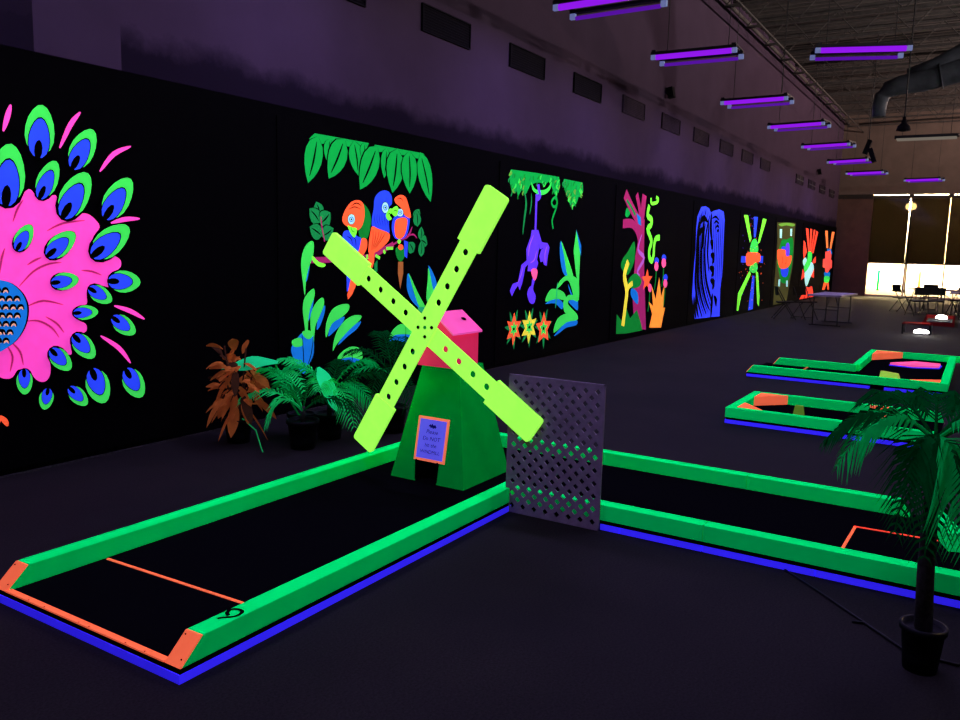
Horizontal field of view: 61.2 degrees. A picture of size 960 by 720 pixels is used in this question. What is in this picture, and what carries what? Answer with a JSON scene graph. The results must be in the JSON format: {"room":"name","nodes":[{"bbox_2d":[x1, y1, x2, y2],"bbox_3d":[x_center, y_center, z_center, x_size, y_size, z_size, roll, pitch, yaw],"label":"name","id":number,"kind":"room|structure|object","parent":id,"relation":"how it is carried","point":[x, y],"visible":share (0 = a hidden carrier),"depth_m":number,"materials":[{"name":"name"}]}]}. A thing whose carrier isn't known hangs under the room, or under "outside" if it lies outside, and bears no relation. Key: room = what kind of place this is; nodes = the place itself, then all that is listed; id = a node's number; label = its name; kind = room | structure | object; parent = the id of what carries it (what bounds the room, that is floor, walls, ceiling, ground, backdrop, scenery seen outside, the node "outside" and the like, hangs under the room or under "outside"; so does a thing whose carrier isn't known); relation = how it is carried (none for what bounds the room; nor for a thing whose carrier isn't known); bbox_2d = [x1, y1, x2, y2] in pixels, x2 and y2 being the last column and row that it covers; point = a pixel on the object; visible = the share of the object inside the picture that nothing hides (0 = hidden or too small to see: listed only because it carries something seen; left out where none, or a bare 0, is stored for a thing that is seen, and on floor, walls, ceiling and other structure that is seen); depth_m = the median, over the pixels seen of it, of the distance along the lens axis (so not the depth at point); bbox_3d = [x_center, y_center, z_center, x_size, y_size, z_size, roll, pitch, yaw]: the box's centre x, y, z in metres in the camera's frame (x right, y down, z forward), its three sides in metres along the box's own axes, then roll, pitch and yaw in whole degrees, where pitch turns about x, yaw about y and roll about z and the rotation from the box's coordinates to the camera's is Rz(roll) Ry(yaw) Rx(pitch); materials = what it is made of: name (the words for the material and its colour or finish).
{"room":"games hall","nodes":[
{"label":"games hall","id":0,"kind":"room"},
{"bbox_2d":[223,415,253,443],"bbox_3d":[-1.998,0.577,6.708,0.245,0.200,0.245,6,9,31],"label":"pot","id":1,"kind":"object","parent":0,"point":[240,431],"depth_m":6.62,"materials":[{"name":"black plastic"}]},
{"bbox_2d":[286,416,319,450],"bbox_3d":[-1.433,0.595,6.559,0.265,0.235,0.265,6,9,31],"label":"pot","id":2,"kind":"object","parent":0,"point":[302,429],"depth_m":6.48,"materials":[{"name":"black plastic"}]},
{"bbox_2d":[314,410,344,440],"bbox_3d":[-1.284,0.557,6.911,0.265,0.220,0.265,6,9,31],"label":"pot","id":3,"kind":"object","parent":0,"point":[328,429],"depth_m":6.83,"materials":[{"name":"black plastic"}]},
{"bbox_2d":[0,0,844,226],"bbox_3d":[4.322,-4.475,17.311,0.200,7.600,41.700,6,9,31],"label":"wall","id":4,"kind":"structure","parent":0,"point":[374,64],"depth_m":10.75,"materials":[{"name":"grey paint"}]},
{"bbox_2d":[0,59,172,470],"bbox_3d":[-3.185,-0.593,5.348,0.088,2.730,2.700,6,9,31],"label":"mural","id":5,"kind":"object","parent":4,"relation":"attached to","point":[85,357],"visible":1,"depth_m":5.86,"materials":[{"name":"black paint"}]},
{"bbox_2d":[347,0,365,7],"bbox_3d":[-1.426,-3.682,7.805,0.030,0.300,1.000,6,9,31],"label":"air vent","id":6,"kind":"object","parent":4,"relation":"in","point":[362,3],"visible":1,"depth_m":8.16,"materials":[{"name":"black metal"}]},
{"bbox_2d":[0,296,820,477],"bbox_3d":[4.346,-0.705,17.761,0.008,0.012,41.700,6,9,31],"label":"baseboard","id":7,"kind":"structure","parent":4,"relation":"attached to","point":[820,296],"depth_m":6.90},
{"bbox_2d":[0,44,836,475],"bbox_3d":[4.363,-2.124,17.575,0.040,2.875,41.700,6,9,31],"label":"wall panel","id":8,"kind":"object","parent":4,"relation":"attached to","point":[220,148],"depth_m":7.21,"materials":[{"name":"black paint"}]},
{"bbox_2d":[276,115,443,411],"bbox_3d":[-1.158,-0.999,8.638,0.049,2.730,2.670,6,9,31],"label":"mural","id":9,"kind":"object","parent":8,"relation":"attached to","point":[383,196],"visible":0.94,"depth_m":8.30,"materials":[{"name":"black paint"}]},
{"bbox_2d":[494,161,586,364],"bbox_3d":[0.967,-1.419,12.048,0.047,2.730,2.750,6,9,31],"label":"mural","id":10,"kind":"object","parent":8,"relation":"attached to","point":[540,236],"visible":1,"depth_m":11.87,"materials":[{"name":"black paint"}]},
{"bbox_2d":[421,2,470,49],"bbox_3d":[-0.384,-3.888,9.476,0.030,0.300,1.000,6,9,31],"label":"air vent","id":11,"kind":"object","parent":4,"relation":"in","point":[438,23],"visible":1,"depth_m":9.45,"materials":[{"name":"black metal"}]},
{"bbox_2d":[508,43,545,79],"bbox_3d":[0.657,-4.094,11.147,0.030,0.300,1.000,6,9,31],"label":"air vent","id":12,"kind":"object","parent":4,"relation":"in","point":[521,59],"visible":1,"depth_m":11.12,"materials":[{"name":"black metal"}]},
{"bbox_2d":[573,72,601,102],"bbox_3d":[1.710,-4.302,12.835,0.030,0.300,1.040,6,9,31],"label":"air vent","id":13,"kind":"object","parent":4,"relation":"in","point":[586,87],"visible":1,"depth_m":12.81,"materials":[{"name":"black metal"}]},
{"bbox_2d":[622,94,645,120],"bbox_3d":[2.757,-4.509,14.515,0.030,0.300,1.060,6,9,31],"label":"air vent","id":14,"kind":"object","parent":4,"relation":"in","point":[632,107],"visible":1,"depth_m":14.49,"materials":[{"name":"black metal"}]},
{"bbox_2d":[609,185,674,340],"bbox_3d":[3.152,-1.855,15.578,0.021,2.730,3.100,6,9,31],"label":"mural","id":15,"kind":"object","parent":4,"relation":"attached to","point":[643,220],"visible":1,"depth_m":15.39,"materials":[{"name":"black paint"}]},
{"bbox_2d":[661,112,680,134],"bbox_3d":[3.827,-4.721,16.232,0.030,0.300,1.090,6,9,31],"label":"air vent","id":16,"kind":"object","parent":4,"relation":"in","point":[669,123],"visible":1,"depth_m":16.21,"materials":[{"name":"black metal"}]},
{"bbox_2d":[666,86,675,98],"bbox_3d":[3.713,-5.210,15.811,0.180,0.221,0.130,6,9,31],"label":"wall speaker","id":17,"kind":"object","parent":4,"relation":"attached to","point":[670,92],"visible":1,"depth_m":15.76,"materials":[{"name":"grey paint"}]},
{"bbox_2d":[693,127,709,146],"bbox_3d":[4.903,-4.934,17.958,0.030,0.300,1.100,6,9,31],"label":"air vent","id":18,"kind":"object","parent":4,"relation":"in","point":[700,136],"visible":1,"depth_m":17.93,"materials":[{"name":"black metal"}]},
{"bbox_2d":[686,201,728,323],"bbox_3d":[5.441,-2.307,19.250,0.022,2.730,2.900,6,9,31],"label":"mural","id":19,"kind":"object","parent":4,"relation":"attached to","point":[710,222],"visible":1,"depth_m":19.10,"materials":[{"name":"blue paint"}]},
{"bbox_2d":[719,139,733,156],"bbox_3d":[5.995,-5.149,19.710,0.030,0.300,1.150,6,9,31],"label":"air vent","id":20,"kind":"object","parent":4,"relation":"in","point":[725,147],"visible":1,"depth_m":19.69,"materials":[{"name":"black metal"}]},
{"bbox_2d":[741,149,753,164],"bbox_3d":[7.073,-5.363,21.440,0.030,0.300,1.150,6,9,31],"label":"air vent","id":21,"kind":"object","parent":4,"relation":"in","point":[746,156],"visible":1,"depth_m":21.41,"materials":[{"name":"grey metal"}]},
{"bbox_2d":[734,210,767,313],"bbox_3d":[7.643,-2.741,22.770,0.033,2.730,3.150,6,9,31],"label":"mural","id":22,"kind":"object","parent":4,"relation":"attached to","point":[753,226],"visible":1,"depth_m":22.63,"materials":[{"name":"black paint"}]},
{"bbox_2d":[760,157,770,171],"bbox_3d":[8.152,-5.576,23.170,0.030,0.300,1.150,6,9,31],"label":"air vent","id":23,"kind":"object","parent":4,"relation":"in","point":[765,164],"visible":1,"depth_m":23.13,"materials":[{"name":"grey metal"}]},
{"bbox_2d":[769,217,796,305],"bbox_3d":[9.872,-3.183,26.362,0.017,2.730,3.150,6,9,31],"label":"mural","id":24,"kind":"object","parent":4,"relation":"attached to","point":[785,230],"visible":0.99,"depth_m":26.22,"materials":[{"name":"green paint"}]},
{"bbox_2d":[795,174,803,185],"bbox_3d":[10.824,-6.104,27.453,0.034,0.300,1.200,6,9,31],"label":"air vent","id":25,"kind":"object","parent":4,"relation":"in","point":[799,180],"visible":1,"depth_m":27.41,"materials":[{"name":"grey metal"}]},
{"bbox_2d":[797,223,819,299],"bbox_3d":[12.227,-3.649,30.139,0.018,2.730,3.300,6,9,31],"label":"mural","id":26,"kind":"object","parent":4,"relation":"attached to","point":[810,234],"visible":0.98,"depth_m":30.03,"materials":[{"name":"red paint"}]},
{"bbox_2d":[808,179,815,189],"bbox_3d":[12.008,-6.338,29.352,0.034,0.300,1.300,6,9,31],"label":"air vent","id":27,"kind":"object","parent":4,"relation":"in","point":[811,184],"visible":1,"depth_m":29.31,"materials":[{"name":"grey metal"}]},
{"bbox_2d":[819,184,824,194],"bbox_3d":[13.191,-6.572,31.251,0.034,0.300,1.200,6,9,31],"label":"air vent","id":28,"kind":"object","parent":4,"relation":"in","point":[821,187],"visible":1,"depth_m":31.16,"materials":[{"name":"grey metal"}]},
{"bbox_2d":[819,227,835,292],"bbox_3d":[14.409,-4.081,33.642,0.016,2.730,2.800,6,9,31],"label":"mural","id":29,"kind":"object","parent":4,"relation":"attached to","point":[829,234],"visible":0.96,"depth_m":33.53,"materials":[{"name":"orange paint"}]},
{"bbox_2d":[829,189,834,197],"bbox_3d":[14.401,-6.811,33.192,0.034,0.300,1.200,6,9,31],"label":"air vent","id":30,"kind":"object","parent":4,"relation":"in","point":[831,192],"visible":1,"depth_m":33.16,"materials":[{"name":"grey metal"}]},
{"bbox_2d":[0,295,959,719],"bbox_3d":[10.453,0.031,14.044,14.780,0.100,41.700,6,9,31],"label":"floor","id":31,"kind":"structure","parent":0,"point":[517,616],"depth_m":3.82,"materials":[{"name":"carpet"}]},
{"bbox_2d":[206,339,275,451],"bbox_3d":[-1.989,0.240,6.642,0.596,0.886,0.621,2,8,1],"label":"potted croton","id":32,"kind":"object","parent":31,"relation":"on","point":[237,425],"visible":0.97,"depth_m":6.58,"materials":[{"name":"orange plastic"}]},
{"bbox_2d":[235,356,337,417],"bbox_3d":[-1.652,0.311,6.790,0.965,0.721,0.525,1,8,-5],"label":"leaf plant","id":33,"kind":"object","parent":31,"relation":"on","point":[322,375],"visible":0.54,"depth_m":6.63,"materials":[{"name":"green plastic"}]},
{"bbox_2d":[236,367,362,450],"bbox_3d":[-1.468,0.384,6.633,1.137,0.630,0.751,6,9,31],"label":"potted palm","id":34,"kind":"object","parent":31,"relation":"on","point":[302,429],"visible":0.88,"depth_m":6.50,"materials":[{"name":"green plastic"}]},
{"bbox_2d":[277,356,387,440],"bbox_3d":[-1.251,0.317,6.919,0.929,0.696,0.806,6,9,31],"label":"potted palm","id":35,"kind":"object","parent":31,"relation":"on","point":[329,428],"visible":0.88,"depth_m":6.81,"materials":[{"name":"green plant"}]},
{"bbox_2d":[341,330,415,433],"bbox_3d":[-0.761,0.203,7.183,1.013,0.873,0.847,6,9,31],"label":"potted palm","id":36,"kind":"object","parent":31,"relation":"on","point":[396,425],"visible":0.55,"depth_m":7.14,"materials":[{"name":"plant"}]},
{"bbox_2d":[384,402,408,433],"bbox_3d":[-0.780,0.518,7.209,0.286,0.240,0.286,6,9,31],"label":"pot","id":37,"kind":"object","parent":36,"relation":"attached to","point":[396,425],"depth_m":7.12,"materials":[{"name":"black plastic"}]},
{"bbox_2d":[0,432,959,684],"bbox_3d":[0.864,1.052,4.011,4.890,0.153,3.781,6,9,31],"label":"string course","id":38,"kind":"object","parent":31,"relation":"on","point":[175,596],"visible":0.92,"depth_m":4.33,"materials":[{"name":"wood"}]},
{"bbox_2d":[323,185,542,490],"bbox_3d":[-0.199,-0.167,5.566,1.758,1.962,0.678,6,9,31],"label":"windmill","id":39,"kind":"object","parent":38,"relation":"on","point":[452,385],"visible":1,"depth_m":5.43,"materials":[{"name":"green paint"}]},
{"bbox_2d":[414,415,449,464],"bbox_3d":[-0.326,0.538,5.480,0.250,0.296,0.064,6,9,31],"label":"sign","id":40,"kind":"object","parent":39,"relation":"attached to","point":[432,433],"visible":1,"depth_m":5.47,"materials":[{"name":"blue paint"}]},
{"bbox_2d":[506,373,605,530],"bbox_3d":[0.445,0.549,4.915,0.640,0.878,0.012,6,9,31],"label":"lattice panel","id":41,"kind":"object","parent":31,"relation":"on","point":[592,388],"visible":1,"depth_m":4.89,"materials":[{"name":"purple plastic"}]},
{"bbox_2d":[771,286,795,319],"bbox_3d":[7.843,-1.471,20.873,0.557,0.839,0.424,3,8,11],"label":"folding chair","id":42,"kind":"object","parent":31,"relation":"on","point":[776,287],"visible":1,"depth_m":20.75,"materials":[{"name":"black plastic"}]},
{"bbox_2d":[791,286,817,319],"bbox_3d":[8.416,-1.474,21.000,0.424,0.839,0.557,-2,9,-22],"label":"folding chair","id":43,"kind":"object","parent":31,"relation":"on","point":[796,290],"visible":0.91,"depth_m":21.09,"materials":[{"name":"black plastic"}]},
{"bbox_2d":[807,292,857,326],"bbox_3d":[8.608,-1.250,19.835,0.760,0.740,1.830,7,10,35],"label":"folding table","id":44,"kind":"object","parent":31,"relation":"on","point":[822,294],"visible":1,"depth_m":19.47,"materials":[{"name":"metal"}]},
{"bbox_2d":[724,391,943,446],"bbox_3d":[3.497,0.564,7.990,1.830,0.156,1.190,6,9,31],"label":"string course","id":45,"kind":"object","parent":31,"relation":"on","point":[756,409],"visible":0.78,"depth_m":7.92,"materials":[{"name":"blue paint"}]},
{"bbox_2d":[793,405,804,415],"bbox_3d":[3.182,0.507,8.091,0.100,0.105,0.100,6,9,31],"label":"block","id":46,"kind":"object","parent":45,"relation":"on","point":[799,409],"visible":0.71,"depth_m":8.06,"materials":[{"name":"green paint"}]},
{"bbox_2d":[746,349,959,394],"bbox_3d":[5.888,0.118,11.637,3.228,0.156,3.385,6,9,31],"label":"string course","id":47,"kind":"object","parent":31,"relation":"on","point":[865,372],"visible":0.95,"depth_m":11.10,"materials":[{"name":"blue paint"}]},
{"bbox_2d":[879,371,899,378],"bbox_3d":[5.223,0.221,10.325,0.246,0.160,0.181,7,10,36],"label":"block","id":48,"kind":"object","parent":47,"relation":"on","point":[887,374],"visible":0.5,"depth_m":10.27,"materials":[{"name":"yellow paint"}]},
{"bbox_2d":[889,361,941,368],"bbox_3d":[6.474,0.071,12.051,0.670,0.045,0.540,6,9,31],"label":"board","id":49,"kind":"object","parent":47,"relation":"on","point":[914,364],"visible":1,"depth_m":11.93,"materials":[{"name":"pink paint"}]},
{"bbox_2d":[784,569,959,666],"bbox_3d":[1.760,1.187,3.725,0.194,0.010,1.142,-2,9,-24],"label":"power cable","id":50,"kind":"object","parent":31,"relation":"on","point":[860,621],"visible":0.93,"depth_m":3.70,"materials":[{"name":"black rubber"}]},
{"bbox_2d":[819,386,959,676],"bbox_3d":[1.790,0.688,3.295,0.792,1.119,0.634,6,9,31],"label":"potted palm","id":51,"kind":"object","parent":31,"relation":"on","point":[934,465],"visible":1,"depth_m":3.20,"materials":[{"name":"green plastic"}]},
{"bbox_2d":[889,284,912,311],"bbox_3d":[12.947,-1.894,24.863,0.557,0.839,0.424,1,8,-7],"label":"folding chair","id":52,"kind":"object","parent":31,"relation":"on","point":[896,288],"visible":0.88,"depth_m":24.75,"materials":[{"name":"black plastic"}]},
{"bbox_2d":[904,287,929,315],"bbox_3d":[12.540,-1.679,23.245,0.424,0.839,0.557,2,8,3],"label":"folding chair","id":53,"kind":"object","parent":31,"relation":"on","point":[918,290],"visible":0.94,"depth_m":23.01,"materials":[{"name":"black plastic"}]},
{"bbox_2d":[901,321,932,335],"bbox_3d":[9.658,-0.699,17.915,0.580,0.235,0.550,6,9,31],"label":"frame","id":54,"kind":"object","parent":31,"relation":"on","point":[904,323],"visible":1,"depth_m":17.83,"materials":[{"name":"red paint"}]},
{"bbox_2d":[912,329,928,334],"bbox_3d":[9.720,-0.621,17.857,0.330,0.100,0.330,6,9,31],"label":"lamp","id":55,"kind":"object","parent":31,"relation":"on","point":[918,331],"visible":0.96,"depth_m":17.75,"materials":[{"name":"grey paint"}]},
{"bbox_2d":[922,284,938,311],"bbox_3d":[14.187,-1.954,25.523,0.424,0.839,0.557,5,9,22],"label":"folding chair","id":56,"kind":"object","parent":31,"relation":"on","point":[925,285],"visible":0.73,"depth_m":25.59,"materials":[{"name":"black plastic"}]},
{"bbox_2d":[907,288,959,315],"bbox_3d":[13.773,-1.764,24.490,1.500,0.740,0.760,8,11,41],"label":"folding table","id":57,"kind":"object","parent":31,"relation":"on","point":[947,290],"visible":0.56,"depth_m":24.36,"materials":[{"name":"metal"}]},
{"bbox_2d":[926,287,945,314],"bbox_3d":[13.129,-1.678,23.350,0.424,0.839,0.557,5,9,26],"label":"folding chair","id":58,"kind":"object","parent":31,"relation":"on","point":[933,290],"visible":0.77,"depth_m":23.16,"materials":[{"name":"black plastic"}]},
{"bbox_2d":[922,314,954,326],"bbox_3d":[12.116,-1.046,21.388,0.711,0.090,3.096,6,9,30],"label":"frame","id":59,"kind":"object","parent":31,"relation":"on","point":[927,316],"visible":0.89,"depth_m":20.19,"materials":[{"name":"red paint"}]},
{"bbox_2d":[935,315,947,319],"bbox_3d":[12.679,-1.172,22.283,0.308,0.120,0.308,6,9,31],"label":"lamp","id":60,"kind":"object","parent":31,"relation":"on","point":[938,317],"visible":1,"depth_m":22.18,"materials":[{"name":"grey paint"}]},
{"bbox_2d":[945,287,959,316],"bbox_3d":[13.925,-1.690,23.584,0.557,0.839,0.424,-2,9,-21],"label":"folding chair","id":61,"kind":"object","parent":31,"relation":"on","point":[951,301],"visible":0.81,"depth_m":23.73,"materials":[{"name":"black plastic"}]},
{"bbox_2d":[950,292,959,319],"bbox_3d":[13.879,-1.444,22.213,1.800,0.740,0.760,6,9,31],"label":"folding table","id":62,"kind":"object","parent":31,"relation":"on","point":[950,292],"visible":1,"depth_m":22.33,"materials":[{"name":"metal"}]},
{"bbox_2d":[733,0,959,115],"bbox_3d":[10.723,-7.577,13.098,14.780,0.160,41.970,6,9,31],"label":"ceiling","id":63,"kind":"structure","parent":0,"point":[796,7],"depth_m":21.83,"materials":[{"name":"grey metal"}]},
{"bbox_2d":[553,0,667,20],"bbox_3d":[1.563,-5.636,9.350,1.248,3.043,0.520,7,9,33],"label":"light","id":64,"kind":"object","parent":63,"relation":"hanging from","point":[558,5],"visible":1,"depth_m":9.62,"materials":[{"name":"metal"}]},
{"bbox_2d":[570,13,575,20],"bbox_3d":[1.154,-4.255,10.056,0.068,0.066,0.048,7,9,33],"label":"socket","id":65,"kind":"object","parent":64,"relation":"attached to","point":[572,15],"depth_m":10.03,"materials":[{"name":"white plastic"}]},
{"bbox_2d":[660,0,667,6],"bbox_3d":[2.138,-4.140,9.415,0.068,0.066,0.048,7,9,33],"label":"socket","id":66,"kind":"object","parent":64,"relation":"attached to","point":[664,3],"depth_m":9.40,"materials":[{"name":"white plastic"}]},
{"bbox_2d":[651,0,743,66],"bbox_3d":[3.237,-5.928,11.754,1.248,3.043,0.520,6,9,29],"label":"light","id":67,"kind":"object","parent":63,"relation":"hanging from","point":[733,49],"visible":1,"depth_m":11.87,"materials":[{"name":"metal"}]},
{"bbox_2d":[725,0,786,7],"bbox_3d":[11.222,-7.242,13.794,14.650,0.650,0.100,6,9,31],"label":"joist","id":68,"kind":"object","parent":63,"relation":"attached to","point":[727,5],"visible":1,"depth_m":17.13,"materials":[{"name":"metal"}]},
{"bbox_2d":[720,0,793,108],"bbox_3d":[5.305,-6.358,15.222,1.248,3.043,0.520,7,10,33],"label":"light","id":69,"kind":"object","parent":63,"relation":"hanging from","point":[729,102],"visible":1,"depth_m":15.31,"materials":[{"name":"metal"}]},
{"bbox_2d":[767,6,830,131],"bbox_3d":[7.187,-6.693,17.977,1.248,3.043,0.520,8,10,39],"label":"light","id":70,"kind":"object","parent":63,"relation":"hanging from","point":[775,126],"visible":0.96,"depth_m":18.07,"materials":[{"name":"metal"}]},
{"bbox_2d":[801,24,856,149],"bbox_3d":[9.210,-7.082,21.146,1.248,3.043,0.520,9,11,42],"label":"light","id":71,"kind":"object","parent":63,"relation":"hanging from","point":[832,145],"visible":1,"depth_m":21.20,"materials":[{"name":"metal"}]},
{"bbox_2d":[733,0,959,28],"bbox_3d":[12.195,-7.434,15.356,14.650,0.650,0.100,6,9,31],"label":"joist","id":72,"kind":"object","parent":63,"relation":"attached to","point":[906,8],"visible":0.98,"depth_m":17.92,"materials":[{"name":"metal"}]},
{"bbox_2d":[827,60,874,164],"bbox_3d":[11.313,-7.490,24.465,0.520,3.043,1.248,-5,11,-41],"label":"light","id":73,"kind":"object","parent":63,"relation":"hanging from","point":[836,161],"visible":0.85,"depth_m":24.59,"materials":[{"name":"metal"}]},
{"bbox_2d":[752,0,959,46],"bbox_3d":[13.168,-7.627,16.917,14.650,0.650,0.100,6,9,31],"label":"joist","id":74,"kind":"object","parent":63,"relation":"attached to","point":[861,34],"visible":0.99,"depth_m":19.39,"materials":[{"name":"metal"}]},
{"bbox_2d":[862,34,878,162],"bbox_3d":[9.448,-6.250,19.406,0.323,2.997,0.160,6,9,31],"label":"speaker","id":75,"kind":"object","parent":74,"relation":"hanging from","point":[867,148],"visible":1,"depth_m":19.50},
{"bbox_2d":[894,36,959,140],"bbox_3d":[10.455,-6.384,18.762,1.320,2.502,0.300,6,9,31],"label":"strip light","id":76,"kind":"object","parent":74,"relation":"hanging from","point":[902,137],"visible":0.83,"depth_m":18.82,"materials":[{"name":"metal"}]},
{"bbox_2d":[810,0,912,60],"bbox_3d":[5.404,-5.802,11.259,1.248,3.043,0.520,3,8,13],"label":"light","id":77,"kind":"object","parent":63,"relation":"hanging from","point":[820,49],"visible":1,"depth_m":11.31,"materials":[{"name":"metal"}]},
{"bbox_2d":[769,17,959,61],"bbox_3d":[14.142,-7.819,18.479,14.650,0.650,0.100,6,9,31],"label":"joist","id":78,"kind":"object","parent":63,"relation":"attached to","point":[953,18],"visible":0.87,"depth_m":20.81,"materials":[{"name":"metal"}]},
{"bbox_2d":[845,89,887,175],"bbox_3d":[13.397,-7.902,27.807,1.248,3.043,0.520,9,11,44],"label":"light","id":79,"kind":"object","parent":63,"relation":"hanging from","point":[868,172],"visible":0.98,"depth_m":27.88,"materials":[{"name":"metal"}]},
{"bbox_2d":[795,51,945,85],"bbox_3d":[16.088,-8.204,21.602,14.650,0.650,0.100,6,9,31],"label":"joist","id":80,"kind":"object","parent":63,"relation":"attached to","point":[933,53],"visible":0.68,"depth_m":24.51,"materials":[{"name":"metal"}]},
{"bbox_2d":[783,35,959,74],"bbox_3d":[15.115,-8.011,20.040,14.650,0.650,0.100,6,9,31],"label":"joist","id":81,"kind":"object","parent":63,"relation":"attached to","point":[951,36],"visible":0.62,"depth_m":22.51,"materials":[{"name":"metal"}]},
{"bbox_2d":[806,68,959,95],"bbox_3d":[17.061,-8.396,23.163,14.650,0.650,0.100,6,9,31],"label":"joist","id":82,"kind":"object","parent":63,"relation":"attached to","point":[900,69],"visible":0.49,"depth_m":26.11,"materials":[{"name":"metal"}]},
{"bbox_2d":[859,97,959,124],"bbox_3d":[16.909,-7.604,23.356,10.901,1.040,0.060,6,9,31],"label":"pipe","id":83,"kind":"object","parent":82,"relation":"hanging from","point":[871,97],"visible":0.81,"depth_m":25.45,"materials":[{"name":"metal"}]},
{"bbox_2d":[816,81,959,104],"bbox_3d":[18.035,-8.589,24.725,14.650,0.650,0.100,6,9,31],"label":"joist","id":84,"kind":"object","parent":63,"relation":"attached to","point":[879,82],"visible":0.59,"depth_m":27.60,"materials":[{"name":"metal"}]},
{"bbox_2d":[825,86,959,112],"bbox_3d":[19.008,-8.781,26.286,14.650,0.650,0.100,6,9,31],"label":"joist","id":85,"kind":"object","parent":63,"relation":"attached to","point":[957,87],"visible":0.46,"depth_m":28.75,"materials":[{"name":"metal"}]},
{"bbox_2d":[838,97,959,120],"bbox_3d":[19.981,-8.974,27.848,14.650,0.650,0.100,6,9,31],"label":"joist","id":86,"kind":"object","parent":63,"relation":"attached to","point":[940,113],"visible":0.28,"depth_m":30.26,"materials":[{"name":"metal"}]},
{"bbox_2d":[846,104,959,126],"bbox_3d":[20.955,-9.166,29.409,14.650,0.650,0.100,6,9,31],"label":"joist","id":87,"kind":"object","parent":63,"relation":"attached to","point":[939,121],"visible":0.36,"depth_m":31.90,"materials":[{"name":"metal"}]},
{"bbox_2d":[872,44,959,117],"bbox_3d":[10.314,-5.498,13.035,7.084,2.680,0.480,6,9,31],"label":"air duct","id":88,"kind":"object","parent":63,"relation":"hanging from","point":[943,70],"visible":0.98,"depth_m":14.44,"materials":[{"name":"metal"}]},
{"bbox_2d":[904,100,945,182],"bbox_3d":[16.420,-8.087,29.703,0.520,3.043,1.248,-6,11,-44],"label":"light","id":89,"kind":"object","parent":63,"relation":"hanging from","point":[926,179],"visible":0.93,"depth_m":29.76,"materials":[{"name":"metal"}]},
{"bbox_3d":[10.248,-7.049,12.233,14.650,0.650,0.100,6,9,31],"label":"joist","id":90,"kind":"object","parent":63,"relation":"attached to","visible":0},
{"bbox_2d":[896,0,916,131],"bbox_3d":[7.519,-5.541,14.120,0.234,3.040,0.240,6,9,31],"label":"pendant lamp","id":91,"kind":"object","parent":90,"relation":"hanging from","point":[903,127],"visible":1,"depth_m":14.22,"materials":[{"name":"metal"}]},
{"bbox_2d":[831,109,959,299],"bbox_3d":[21.585,-5.962,31.212,14.780,7.600,0.360,6,9,31],"label":"wall","id":92,"kind":"structure","parent":0,"point":[856,195],"depth_m":33.84,"materials":[{"name":"brown paint"}]},
{"bbox_2d":[722,0,850,124],"bbox_3d":[6.629,-8.184,19.858,0.090,0.090,34.200,6,9,31],"label":"pipe","id":93,"kind":"object","parent":92,"relation":"attached to","point":[733,9],"visible":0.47,"depth_m":22.34,"materials":[{"name":"metal"}]},
{"bbox_2d":[736,0,863,132],"bbox_3d":[9.743,-8.292,23.828,0.044,0.044,24.200,6,9,31],"label":"conduit","id":94,"kind":"object","parent":92,"relation":"attached to","point":[738,1],"visible":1,"depth_m":21.15,"materials":[{"name":"metal"}]},
{"bbox_2d":[865,194,914,296],"bbox_3d":[17.187,-4.803,34.060,1.510,4.230,0.100,6,9,31],"label":"window","id":95,"kind":"structure","parent":92,"relation":"in","point":[890,214],"depth_m":33.99,"materials":[{"name":"clear glass"}]},
{"bbox_2d":[905,194,954,298],"bbox_3d":[18.398,-4.669,33.322,1.520,4.230,0.100,6,9,31],"label":"window","id":96,"kind":"structure","parent":92,"relation":"in","point":[929,214],"depth_m":33.24,"materials":[{"name":"clear glass"}]},
{"bbox_2d":[942,195,959,299],"bbox_3d":[19.580,-4.537,32.602,1.440,4.230,0.100,6,9,31],"label":"window","id":97,"kind":"structure","parent":92,"relation":"in","point":[952,258],"depth_m":32.79,"materials":[{"name":"clear glass"}]},
{"bbox_2d":[866,288,959,297],"bbox_3d":[25.867,-3.420,41.806,44.000,0.100,21.500,6,9,31],"label":"ground","id":98,"kind":"structure","parent":0,"point":[868,291],"depth_m":38.58,"materials":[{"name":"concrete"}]},
{"bbox_2d":[876,270,879,289],"bbox_3d":[20.304,-4.067,41.343,0.120,1.020,0.114,6,9,31],"label":"bollard","id":99,"kind":"object","parent":98,"relation":"on","point":[878,274],"visible":1,"depth_m":41.31,"materials":[{"name":"green paint"}]},
{"bbox_2d":[901,203,910,292],"bbox_3d":[20.407,-5.348,38.751,0.480,4.280,0.480,6,9,31],"label":"street lamp","id":100,"kind":"object","parent":98,"relation":"on","point":[910,203],"visible":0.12,"depth_m":38.82,"materials":[{"name":"white metal"}]},
{"bbox_2d":[866,194,959,290],"bbox_3d":[27.963,-6.799,38.839,38.000,7.520,0.400,6,9,31],"label":"shop","id":101,"kind":"object","parent":98,"relation":"on","point":[890,274],"visible":0.02,"depth_m":42.25},
{"bbox_2d":[899,614,948,676],"bbox_3d":[1.787,1.159,3.282,0.175,0.190,0.175,6,9,31],"label":"pot","id":102,"kind":"object","parent":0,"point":[922,643],"depth_m":3.23,"materials":[{"name":"black plastic"}]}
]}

